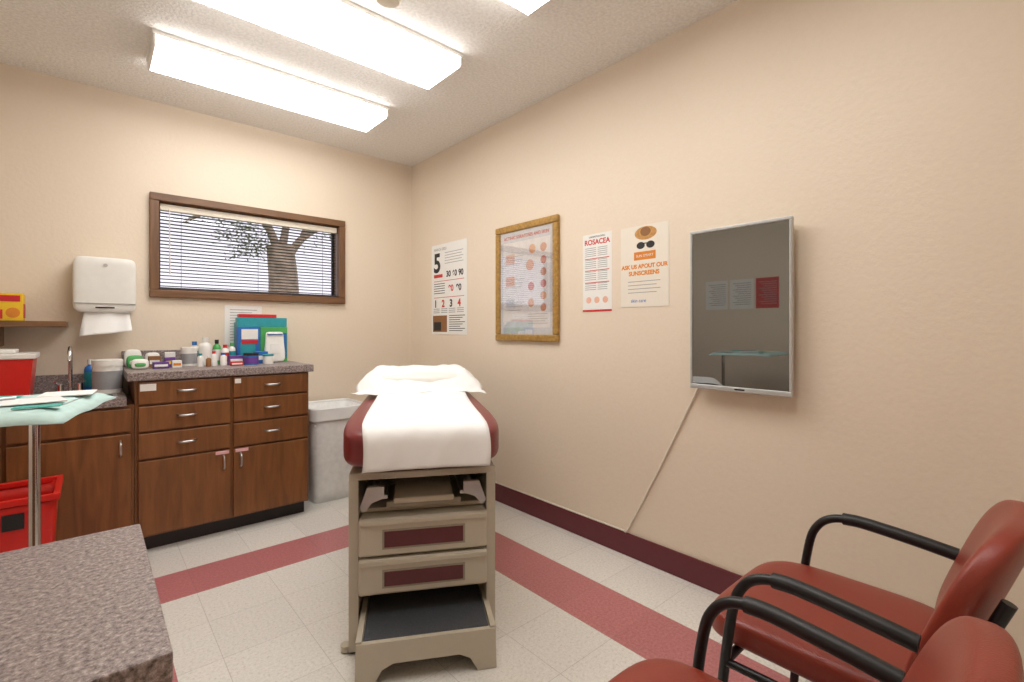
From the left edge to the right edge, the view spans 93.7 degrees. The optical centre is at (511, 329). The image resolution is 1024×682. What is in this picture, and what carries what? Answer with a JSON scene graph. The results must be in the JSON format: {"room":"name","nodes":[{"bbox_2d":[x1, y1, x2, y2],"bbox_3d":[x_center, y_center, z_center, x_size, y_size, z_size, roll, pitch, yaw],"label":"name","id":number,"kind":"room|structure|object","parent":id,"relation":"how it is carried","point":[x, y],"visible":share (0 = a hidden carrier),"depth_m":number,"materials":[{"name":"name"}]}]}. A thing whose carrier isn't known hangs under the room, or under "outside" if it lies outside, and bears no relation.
{"room":"examination room","nodes":[
{"label":"examination room","id":0,"kind":"room"},
{"bbox_2d":[54,346,84,391],"bbox_3d":[-2.260,0.206,2.455,0.119,0.248,0.148,0,0,-41],"label":"sink faucet","id":1,"kind":"object","parent":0,"point":[60,387],"depth_m":2.48,"materials":[{"name":"silver metal"}]},
{"bbox_2d":[0,63,411,401],"bbox_3d":[-1.909,-0.120,3.128,2.760,2.480,0.120,0,0,-41],"label":"wall","id":2,"kind":"structure","parent":0,"point":[80,163],"depth_m":2.88,"materials":[{"name":"paint"}]},
{"bbox_2d":[0,321,67,345],"bbox_3d":[-2.585,0.018,2.307,0.658,0.125,0.219,0,0,-41],"label":"wall shelf","id":3,"kind":"object","parent":2,"relation":"attached to","point":[3,324],"visible":1,"depth_m":2.37,"materials":[{"name":"brown wood"}]},
{"bbox_2d":[0,293,25,320],"bbox_3d":[-2.521,-0.113,2.363,0.172,0.134,0.122,0,0,-41],"label":"carton","id":4,"kind":"object","parent":3,"relation":"on","point":[12,305],"visible":0.99,"depth_m":2.35,"materials":[{"name":"yellow cardboard"}]},
{"bbox_2d":[33,374,83,392],"bbox_3d":[-2.567,0.284,2.456,0.880,0.089,0.019,0,0,-41],"label":"backsplash","id":5,"kind":"structure","parent":2,"relation":"attached to","point":[43,383],"depth_m":2.55,"materials":[{"name":"stone"}]},
{"bbox_2d":[73,256,135,336],"bbox_3d":[-2.244,-0.180,2.648,0.265,0.430,0.159,0,0,-41],"label":"paper towel dispenser","id":6,"kind":"object","parent":2,"relation":"attached to","point":[104,289],"visible":1,"depth_m":2.60,"materials":[{"name":"white plastic"}]},
{"bbox_2d":[122,349,212,366],"bbox_3d":[-1.901,0.165,3.041,0.887,0.089,0.019,0,0,-41],"label":"backsplash","id":7,"kind":"structure","parent":2,"relation":"attached to","point":[161,352],"depth_m":2.86,"materials":[{"name":"stone"}]},
{"bbox_2d":[224,305,261,344],"bbox_3d":[-1.771,-0.030,3.167,0.220,0.260,0.002,0,0,-41],"label":"notice","id":8,"kind":"object","parent":2,"relation":"attached to","point":[230,311],"visible":0.48,"depth_m":3.12,"materials":[{"name":"paper"}]},
{"bbox_2d":[149,191,344,303],"bbox_3d":[-1.696,-0.505,3.216,1.173,0.620,0.030,0,0,-41],"label":"window frame","id":9,"kind":"structure","parent":2,"relation":"attached to","point":[162,197],"depth_m":3.08,"materials":[{"name":"brown wood"}]},
{"bbox_2d":[159,201,337,297],"bbox_3d":[-1.745,-0.505,3.272,1.093,0.536,0.120,0,0,-41],"label":"window","id":10,"kind":"structure","parent":2,"relation":"in","point":[336,234],"depth_m":3.42,"materials":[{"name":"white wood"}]},
{"bbox_2d":[159,203,336,296],"bbox_3d":[-1.717,-0.504,3.240,1.069,0.514,0.044,0,0,-41],"label":"window blinds","id":11,"kind":"object","parent":10,"relation":"attached to","point":[162,207],"visible":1,"depth_m":3.18,"materials":[{"name":"white plastic"}]},
{"bbox_2d":[0,0,738,165],"bbox_3d":[-0.451,-1.410,1.468,3.000,0.100,4.540,0,0,-41],"label":"ceiling","id":12,"kind":"structure","parent":0,"point":[513,60],"depth_m":2.35,"materials":[{"name":"white paint"}]},
{"bbox_2d":[146,29,388,132],"bbox_3d":[-1.288,-1.327,2.663,1.162,0.066,0.312,0,0,-41],"label":"fluorescent ceiling light","id":13,"kind":"object","parent":12,"relation":"attached to","point":[167,54],"visible":1,"depth_m":2.54,"materials":[{"name":"white plastic"}]},
{"bbox_2d":[195,0,462,89],"bbox_3d":[-0.785,-1.327,2.099,1.172,0.066,0.322,0,0,-41],"label":"fluorescent ceiling light","id":14,"kind":"object","parent":12,"relation":"attached to","point":[343,28],"visible":1,"depth_m":2.12,"materials":[{"name":"white plastic"}]},
{"bbox_2d":[376,0,401,7],"bbox_3d":[-0.499,-1.341,1.931,0.110,0.037,0.110,0,0,-41],"label":"smoke detector","id":15,"kind":"object","parent":12,"relation":"attached to","point":[385,3],"visible":1,"depth_m":1.95,"materials":[{"name":"white plastic"}]},
{"bbox_2d":[503,0,550,15],"bbox_3d":[-0.270,-1.327,1.500,1.157,0.066,0.302,0,0,-41],"label":"fluorescent ceiling light","id":16,"kind":"object","parent":12,"relation":"attached to","point":[528,7],"visible":1,"depth_m":1.91,"materials":[{"name":"white plastic"}]},
{"bbox_2d":[147,497,810,681],"bbox_3d":[-0.451,1.170,1.468,3.000,0.100,4.540,0,0,-41],"label":"floor","id":17,"kind":"structure","parent":0,"point":[265,601],"depth_m":1.92,"materials":[{"name":"tile"}]},
{"bbox_2d":[0,474,63,552],"bbox_3d":[-2.027,0.882,1.913,0.340,0.474,0.330,0,0,-41],"label":"bin","id":18,"kind":"object","parent":17,"relation":"on","point":[13,495],"visible":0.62,"depth_m":1.88,"materials":[{"name":"red plastic"}]},
{"bbox_2d":[0,389,115,546],"bbox_3d":[-1.355,0.642,1.164,0.620,0.954,0.617,0,0,-41],"label":"stand","id":19,"kind":"object","parent":17,"relation":"on","point":[34,411],"visible":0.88,"depth_m":1.27,"materials":[{"name":"silver metal"}]},
{"bbox_2d":[0,374,133,540],"bbox_3d":[-2.372,0.680,2.256,0.911,0.880,0.577,0,0,-41],"label":"base cabinet","id":20,"kind":"object","parent":17,"relation":"on","point":[93,450],"visible":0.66,"depth_m":2.26,"materials":[{"name":"brown wood"}]},
{"bbox_2d":[0,349,39,395],"bbox_3d":[-2.405,0.210,2.233,0.285,0.240,0.250,0,0,-41],"label":"sharps container","id":21,"kind":"object","parent":20,"relation":"on","point":[17,369],"visible":0.98,"depth_m":2.20,"materials":[{"name":"red plastic"}]},
{"bbox_2d":[33,392,126,408],"bbox_3d":[-2.389,0.350,2.253,0.880,0.040,0.559,0,0,-41],"label":"countertop","id":22,"kind":"structure","parent":20,"relation":"on","point":[120,401],"depth_m":2.31,"materials":[{"name":"stone"}]},
{"bbox_2d":[84,359,92,389],"bbox_3d":[-2.290,0.244,2.607,0.053,0.170,0.053,0,0,-41],"label":"mouthwash bottle","id":23,"kind":"object","parent":20,"relation":"on","point":[88,369],"visible":0.56,"depth_m":2.58,"materials":[{"name":"blue plastic"}]},
{"bbox_2d":[91,359,122,392],"bbox_3d":[-2.134,0.242,2.532,0.130,0.175,0.130,0,0,-41],"label":"tub","id":24,"kind":"object","parent":20,"relation":"on","point":[107,374],"visible":0.94,"depth_m":2.48,"materials":[{"name":"white plastic"}]},
{"bbox_2d":[0,524,172,681],"bbox_3d":[-0.843,0.740,0.446,0.818,0.760,0.478,0,0,-41],"label":"countertop","id":25,"kind":"structure","parent":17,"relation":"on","point":[86,608],"depth_m":0.61,"materials":[{"name":"grey stone"}]},
{"bbox_2d":[122,349,313,548],"bbox_3d":[-1.717,0.620,2.831,0.887,1.000,0.578,0,0,-41],"label":"base cabinet","id":26,"kind":"object","parent":17,"relation":"on","point":[218,448],"visible":0.97,"depth_m":2.60,"materials":[{"name":"brown wood"}]},
{"bbox_2d":[123,361,313,381],"bbox_3d":[-1.723,0.231,2.838,0.887,0.042,0.559,0,0,-41],"label":"countertop","id":27,"kind":"structure","parent":26,"relation":"on","point":[130,374],"depth_m":2.62,"materials":[{"name":"stone"}]},
{"bbox_2d":[124,349,141,366],"bbox_3d":[-2.140,0.160,2.709,0.080,0.100,0.048,0,0,-41],"label":"pouch","id":28,"kind":"object","parent":27,"relation":"on","point":[130,352],"visible":0.29,"depth_m":2.69,"materials":[{"name":"plastic"}]},
{"bbox_2d":[126,355,142,367],"bbox_3d":[-2.077,0.174,2.645,0.075,0.070,0.048,0,0,-41],"label":"pouch","id":29,"kind":"object","parent":27,"relation":"on","point":[129,359],"visible":0.42,"depth_m":2.62,"materials":[{"name":"green plastic"}]},
{"bbox_2d":[131,359,148,368],"bbox_3d":[-1.987,0.182,2.565,0.075,0.055,0.048,0,0,-41],"label":"pouch","id":30,"kind":"object","parent":27,"relation":"on","point":[136,363],"visible":1,"depth_m":2.55,"materials":[{"name":"white plastic"}]},
{"bbox_2d":[135,363,145,366],"bbox_3d":[-1.987,0.186,2.565,0.052,0.023,0.048,0,0,-41],"label":"print","id":31,"kind":"object","parent":30,"relation":"attached to","point":[136,364],"depth_m":2.55},
{"bbox_2d":[145,352,159,359],"bbox_3d":[-2.079,0.170,2.776,0.070,0.080,0.048,0,0,-41],"label":"pouch","id":32,"kind":"object","parent":27,"relation":"on","point":[150,353],"visible":0.23,"depth_m":2.77,"materials":[{"name":"white plastic"}]},
{"bbox_2d":[148,356,160,366],"bbox_3d":[-2.029,0.179,2.723,0.055,0.062,0.051,0,0,-41],"label":"carton","id":33,"kind":"object","parent":27,"relation":"on","point":[151,359],"visible":0.61,"depth_m":2.70,"materials":[{"name":"brown cardboard"}]},
{"bbox_2d":[152,361,168,368],"bbox_3d":[-1.927,0.192,2.633,0.070,0.034,0.061,0,0,-41],"label":"carton","id":34,"kind":"object","parent":27,"relation":"on","point":[155,365],"visible":1,"depth_m":2.61,"materials":[{"name":"cardboard"}]},
{"bbox_2d":[164,352,174,356],"bbox_3d":[-2.010,0.170,2.819,0.050,0.080,0.051,0,0,-41],"label":"carton","id":35,"kind":"object","parent":27,"relation":"on","point":[166,354],"visible":0.42,"depth_m":2.80,"materials":[{"name":"cardboard"}]},
{"bbox_2d":[164,357,175,366],"bbox_3d":[-1.949,0.182,2.733,0.050,0.054,0.041,0,0,-41],"label":"carton","id":36,"kind":"object","parent":27,"relation":"on","point":[168,359],"visible":0.5,"depth_m":2.72,"materials":[{"name":"purple cardboard"}]},
{"bbox_2d":[171,360,181,367],"bbox_3d":[-1.876,0.190,2.684,0.045,0.040,0.051,0,0,-41],"label":"carton","id":37,"kind":"object","parent":27,"relation":"on","point":[174,363],"visible":1,"depth_m":2.67,"materials":[{"name":"cardboard"}]},
{"bbox_2d":[181,347,197,365],"bbox_3d":[-1.891,0.154,2.811,0.084,0.110,0.084,0,0,-41],"label":"jar","id":38,"kind":"object","parent":27,"relation":"on","point":[188,354],"visible":0.95,"depth_m":2.78,"materials":[{"name":"white plastic"}]},
{"bbox_2d":[191,341,197,356],"bbox_3d":[-1.927,0.140,2.913,0.053,0.140,0.053,0,0,-41],"label":"bottle","id":39,"kind":"object","parent":27,"relation":"on","point":[194,343],"visible":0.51,"depth_m":2.90,"materials":[{"name":"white plastic"}]},
{"bbox_2d":[197,353,203,366],"bbox_3d":[-1.788,0.172,2.755,0.032,0.075,0.032,0,0,-41],"label":"lotion bottle","id":40,"kind":"object","parent":27,"relation":"on","point":[200,359],"visible":1,"depth_m":2.74,"materials":[{"name":"white plastic"}]},
{"bbox_2d":[198,337,211,364],"bbox_3d":[-1.831,0.127,2.864,0.069,0.165,0.069,0,0,-41],"label":"bottle","id":41,"kind":"object","parent":27,"relation":"on","point":[205,348],"visible":0.78,"depth_m":2.84,"materials":[{"name":"white plastic"}]},
{"bbox_2d":[206,356,210,366],"bbox_3d":[-1.742,0.179,2.756,0.028,0.060,0.028,0,0,-41],"label":"lotion bottle","id":42,"kind":"object","parent":27,"relation":"on","point":[208,359],"visible":1,"depth_m":2.75,"materials":[{"name":"brown plastic"}]},
{"bbox_2d":[210,351,217,365],"bbox_3d":[-1.749,0.167,2.816,0.036,0.085,0.036,0,0,-41],"label":"lotion bottle","id":43,"kind":"object","parent":27,"relation":"on","point":[214,358],"visible":0.99,"depth_m":2.81,"materials":[{"name":"white plastic"}]},
{"bbox_2d":[213,340,220,363],"bbox_3d":[-1.818,0.135,2.955,0.045,0.150,0.045,0,0,-41],"label":"soap bottle","id":44,"kind":"object","parent":27,"relation":"on","point":[216,347],"visible":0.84,"depth_m":2.94,"materials":[{"name":"green plastic"}]},
{"bbox_2d":[220,353,226,365],"bbox_3d":[-1.702,0.172,2.831,0.036,0.075,0.036,0,0,-41],"label":"lotion bottle","id":45,"kind":"object","parent":27,"relation":"on","point":[223,358],"visible":1,"depth_m":2.82,"materials":[{"name":"plastic"}]},
{"bbox_2d":[221,345,228,355],"bbox_3d":[-1.758,0.149,2.941,0.045,0.120,0.045,0,0,-41],"label":"bottle","id":46,"kind":"object","parent":27,"relation":"on","point":[225,350],"visible":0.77,"depth_m":2.93,"materials":[{"name":"plastic"}]},
{"bbox_2d":[229,343,235,354],"bbox_3d":[-1.756,0.144,3.010,0.041,0.130,0.041,0,0,-41],"label":"bottle","id":47,"kind":"object","parent":27,"relation":"on","point":[232,351],"visible":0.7,"depth_m":3.00,"materials":[{"name":"white plastic"}]},
{"bbox_2d":[227,355,242,364],"bbox_3d":[-1.680,0.182,2.916,0.075,0.054,0.061,0,0,-41],"label":"carton","id":48,"kind":"object","parent":27,"relation":"on","point":[230,357],"visible":0.74,"depth_m":2.90,"materials":[{"name":"cardboard"}]},
{"bbox_2d":[229,361,242,365],"bbox_3d":[-1.625,0.197,2.831,0.065,0.024,0.041,0,0,-41],"label":"carton","id":49,"kind":"object","parent":27,"relation":"on","point":[231,363],"visible":1,"depth_m":2.82,"materials":[{"name":"cardboard"}]},
{"bbox_2d":[243,353,258,364],"bbox_3d":[-1.586,0.174,2.919,0.084,0.070,0.084,0,0,-41],"label":"jar","id":50,"kind":"object","parent":27,"relation":"on","point":[249,358],"visible":0.99,"depth_m":2.88,"materials":[{"name":"purple plastic"}]},
{"bbox_2d":[234,314,286,362],"bbox_3d":[-1.655,0.054,3.168,0.295,0.312,0.110,0,0,-41],"label":"display","id":51,"kind":"object","parent":27,"relation":"on","point":[250,330],"visible":0.79,"depth_m":3.10,"materials":[{"name":"paper"}]},
{"bbox_2d":[253,351,267,362],"bbox_3d":[-1.592,0.172,3.040,0.070,0.074,0.071,0,0,-41],"label":"jar","id":52,"kind":"object","parent":27,"relation":"on","point":[259,352],"visible":0.47,"depth_m":3.01,"materials":[{"name":"plastic"}]},
{"bbox_2d":[262,354,273,363],"bbox_3d":[-1.515,0.179,2.982,0.063,0.060,0.063,0,0,-41],"label":"jar","id":53,"kind":"object","parent":27,"relation":"on","point":[267,358],"visible":0.98,"depth_m":2.96,"materials":[{"name":"white plastic"}]},
{"bbox_2d":[264,332,284,361],"bbox_3d":[-1.545,0.109,3.122,0.122,0.195,0.050,0,0,-41],"label":"bag","id":54,"kind":"object","parent":27,"relation":"on","point":[274,341],"visible":0.82,"depth_m":3.11,"materials":[{"name":"white plastic"}]},
{"bbox_2d":[308,398,361,502],"bbox_3d":[-1.246,0.812,3.305,0.389,0.614,0.389,0,0,-41],"label":"trash bin","id":55,"kind":"object","parent":17,"relation":"on","point":[328,470],"visible":0.53,"depth_m":3.13,"materials":[{"name":"plastic"}]},
{"bbox_2d":[340,364,498,681],"bbox_3d":[-0.433,0.660,2.287,0.665,0.919,1.520,0,0,-12],"label":"exam table","id":56,"kind":"object","parent":17,"relation":"on","point":[419,448],"visible":1,"depth_m":1.67,"materials":[{"name":"beige plastic"}]},
{"bbox_2d":[394,475,453,503],"bbox_3d":[-0.338,0.595,1.831,0.210,0.020,0.292,0,0,-12],"label":"shelf","id":57,"kind":"object","parent":56,"relation":"attached to","point":[427,489],"depth_m":1.75,"materials":[{"name":"beige plastic"}]},
{"bbox_2d":[608,595,1023,681],"bbox_3d":[0.353,0.740,0.689,0.549,0.760,0.640,0,0,-41],"label":"chair","id":58,"kind":"object","parent":17,"relation":"on","point":[964,648],"visible":1,"depth_m":0.77,"materials":[{"name":"red leather"}]},
{"bbox_2d":[712,500,1023,681],"bbox_3d":[0.845,0.740,1.122,0.549,0.760,0.640,0,0,-41],"label":"chair","id":59,"kind":"object","parent":17,"relation":"on","point":[892,627],"visible":0.77,"depth_m":1.06,"materials":[{"name":"red leather"}]},
{"bbox_2d":[412,0,1023,669],"bbox_3d":[0.631,-0.120,2.418,0.120,2.480,4.540,0,0,-41],"label":"wall","id":60,"kind":"structure","parent":0,"point":[890,133],"depth_m":1.83,"materials":[{"name":"paint"}]},
{"bbox_2d":[432,238,466,334],"bbox_3d":[-0.474,-0.310,3.581,0.002,0.686,0.466,0,0,-41],"label":"poster","id":61,"kind":"object","parent":60,"relation":"attached to","point":[449,260],"visible":1,"depth_m":3.57,"materials":[{"name":"paper"}]},
{"bbox_2d":[433,315,446,331],"bbox_3d":[-0.552,-0.048,3.669,0.001,0.125,0.195,0,0,-41],"label":"photo","id":62,"kind":"object","parent":61,"relation":"attached to","point":[439,321],"depth_m":3.67,"materials":[{"name":"black"}]},
{"bbox_2d":[449,315,464,330],"bbox_3d":[-0.401,-0.051,3.498,0.001,0.117,0.200,0,0,-41],"label":"print","id":63,"kind":"object","parent":61,"relation":"attached to","point":[456,322],"depth_m":3.50,"materials":[{"name":"white paper"}]},
{"bbox_2d":[495,214,559,341],"bbox_3d":[0.081,-0.295,2.933,0.024,0.728,0.556,0,0,-41],"label":"framed poster","id":64,"kind":"object","parent":60,"relation":"attached to","point":[527,253],"visible":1,"depth_m":2.91,"materials":[{"name":"wood"},{"name":"glass"},{"name":"paper"}]},
{"bbox_2d":[526,259,533,269],"bbox_3d":[0.108,-0.395,2.904,0.001,0.068,0.068,0,0,-41],"label":"illustration","id":65,"kind":"object","parent":64,"relation":"attached to","point":[529,262],"depth_m":2.90},
{"bbox_2d":[528,298,533,306],"bbox_3d":[0.115,-0.165,2.896,0.001,0.052,0.052,0,0,-41],"label":"illustration","id":66,"kind":"object","parent":64,"relation":"attached to","point":[530,300],"depth_m":2.90},
{"bbox_2d":[528,282,533,289],"bbox_3d":[0.115,-0.265,2.896,0.001,0.052,0.052,0,0,-41],"label":"illustration","id":67,"kind":"object","parent":64,"relation":"attached to","point":[530,284],"depth_m":2.90},
{"bbox_2d":[529,244,534,252],"bbox_3d":[0.122,-0.490,2.889,0.001,0.056,0.056,0,0,-41],"label":"illustration","id":68,"kind":"object","parent":64,"relation":"attached to","point":[531,246],"depth_m":2.89},
{"bbox_2d":[540,279,545,286],"bbox_3d":[0.184,-0.275,2.817,0.001,0.048,0.048,0,0,-41],"label":"illustration","id":69,"kind":"object","parent":64,"relation":"on","point":[542,281],"depth_m":2.82},
{"bbox_2d":[540,267,545,274],"bbox_3d":[0.184,-0.345,2.817,0.001,0.048,0.048,0,0,-41],"label":"illustration","id":70,"kind":"object","parent":64,"relation":"on","point":[542,269],"depth_m":2.82},
{"bbox_2d":[541,303,545,310],"bbox_3d":[0.184,-0.135,2.817,0.001,0.048,0.048,0,0,-41],"label":"illustration","id":71,"kind":"object","parent":64,"relation":"on","point":[543,305],"depth_m":2.82},
{"bbox_2d":[541,291,545,298],"bbox_3d":[0.184,-0.205,2.817,0.001,0.048,0.048,0,0,-41],"label":"illustration","id":72,"kind":"object","parent":64,"relation":"on","point":[543,293],"depth_m":2.82},
{"bbox_2d":[541,255,545,262],"bbox_3d":[0.184,-0.415,2.817,0.001,0.048,0.048,0,0,-41],"label":"illustration","id":73,"kind":"object","parent":64,"relation":"on","point":[543,257],"depth_m":2.82},
{"bbox_2d":[540,242,546,250],"bbox_3d":[0.184,-0.490,2.817,0.001,0.052,0.052,0,0,-41],"label":"illustration","id":74,"kind":"object","parent":64,"relation":"on","point":[543,245],"depth_m":2.82},
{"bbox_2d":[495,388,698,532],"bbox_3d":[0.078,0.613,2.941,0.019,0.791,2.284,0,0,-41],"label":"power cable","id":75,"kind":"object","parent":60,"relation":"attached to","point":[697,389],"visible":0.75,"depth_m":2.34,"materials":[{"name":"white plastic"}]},
{"bbox_2d":[583,231,611,311],"bbox_3d":[0.448,-0.304,2.532,0.002,0.412,0.193,0,0,-41],"label":"poster","id":76,"kind":"object","parent":60,"relation":"attached to","point":[597,248],"visible":1,"depth_m":2.53,"materials":[{"name":"paper"}]},
{"bbox_2d":[495,483,742,594],"bbox_3d":[0.582,1.064,2.374,0.012,0.112,4.300,0,0,-41],"label":"baseboard","id":77,"kind":"structure","parent":60,"relation":"attached to","point":[713,578],"depth_m":2.38,"materials":[{"name":"red plastic"}]},
{"bbox_2d":[621,220,668,307],"bbox_3d":[0.636,-0.310,2.318,0.003,0.394,0.267,0,0,-41],"label":"poster","id":78,"kind":"object","parent":60,"relation":"attached to","point":[644,248],"visible":1,"depth_m":2.31,"materials":[{"name":"paper"}]},
{"bbox_2d":[690,216,793,396],"bbox_3d":[0.924,-0.086,1.938,0.072,0.670,0.400,0,0,-41],"label":"wall monitor","id":79,"kind":"object","parent":60,"relation":"attached to","point":[742,275],"visible":1,"depth_m":1.90,"materials":[{"name":"black plastic"}]},
{"label":"outside","id":80,"kind":"structure","parent":0,"visible":0},
{"bbox_3d":[-6.349,1.345,11.773,22.000,0.050,17.930,0,0,-41],"label":"ground","id":81,"kind":"structure","parent":80,"visible":0},
{"bbox_2d":[267,244,298,293],"bbox_3d":[-4.034,-0.071,8.436,0.596,2.854,0.600,0,0,-41],"label":"trunk","id":82,"kind":"object","parent":81,"relation":"on","point":[285,290],"visible":0.23,"depth_m":8.25,"materials":[{"name":"brown plant"}]},
{"bbox_2d":[186,215,330,261],"bbox_3d":[-3.953,-2.300,8.504,3.104,2.344,1.278,0,0,-41],"label":"leaves","id":83,"kind":"object","parent":82,"relation":"attached to","point":[187,215],"visible":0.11,"depth_m":8.02,"materials":[{"name":"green plant"}]},
{"bbox_2d":[265,228,278,243],"bbox_3d":[-4.513,-1.779,7.990,1.383,1.240,0.160,0,0,-43],"label":"branch","id":84,"kind":"object","parent":82,"relation":"on","point":[265,228],"visible":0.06,"depth_m":8.28,"materials":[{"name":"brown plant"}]},
{"bbox_2d":[279,227,288,243],"bbox_3d":[-4.035,-2.026,8.429,0.215,1.516,0.184,0,0,-9],"label":"branch","id":85,"kind":"object","parent":82,"relation":"attached to","point":[282,227],"visible":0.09,"depth_m":8.40,"materials":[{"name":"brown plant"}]},
{"bbox_2d":[292,231,315,252],"bbox_3d":[-3.567,-1.619,8.900,0.169,0.961,1.423,0,0,45],"label":"branch","id":86,"kind":"object","parent":82,"relation":"on","point":[312,231],"visible":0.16,"depth_m":8.57,"materials":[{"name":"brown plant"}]},
{"bbox_2d":[301,230,311,238],"bbox_3d":[-3.634,-2.166,8.702,0.399,1.036,0.160,0,0,-12],"label":"branch","id":87,"kind":"object","parent":86,"relation":"attached to","point":[302,230],"visible":0.15,"depth_m":8.62,"materials":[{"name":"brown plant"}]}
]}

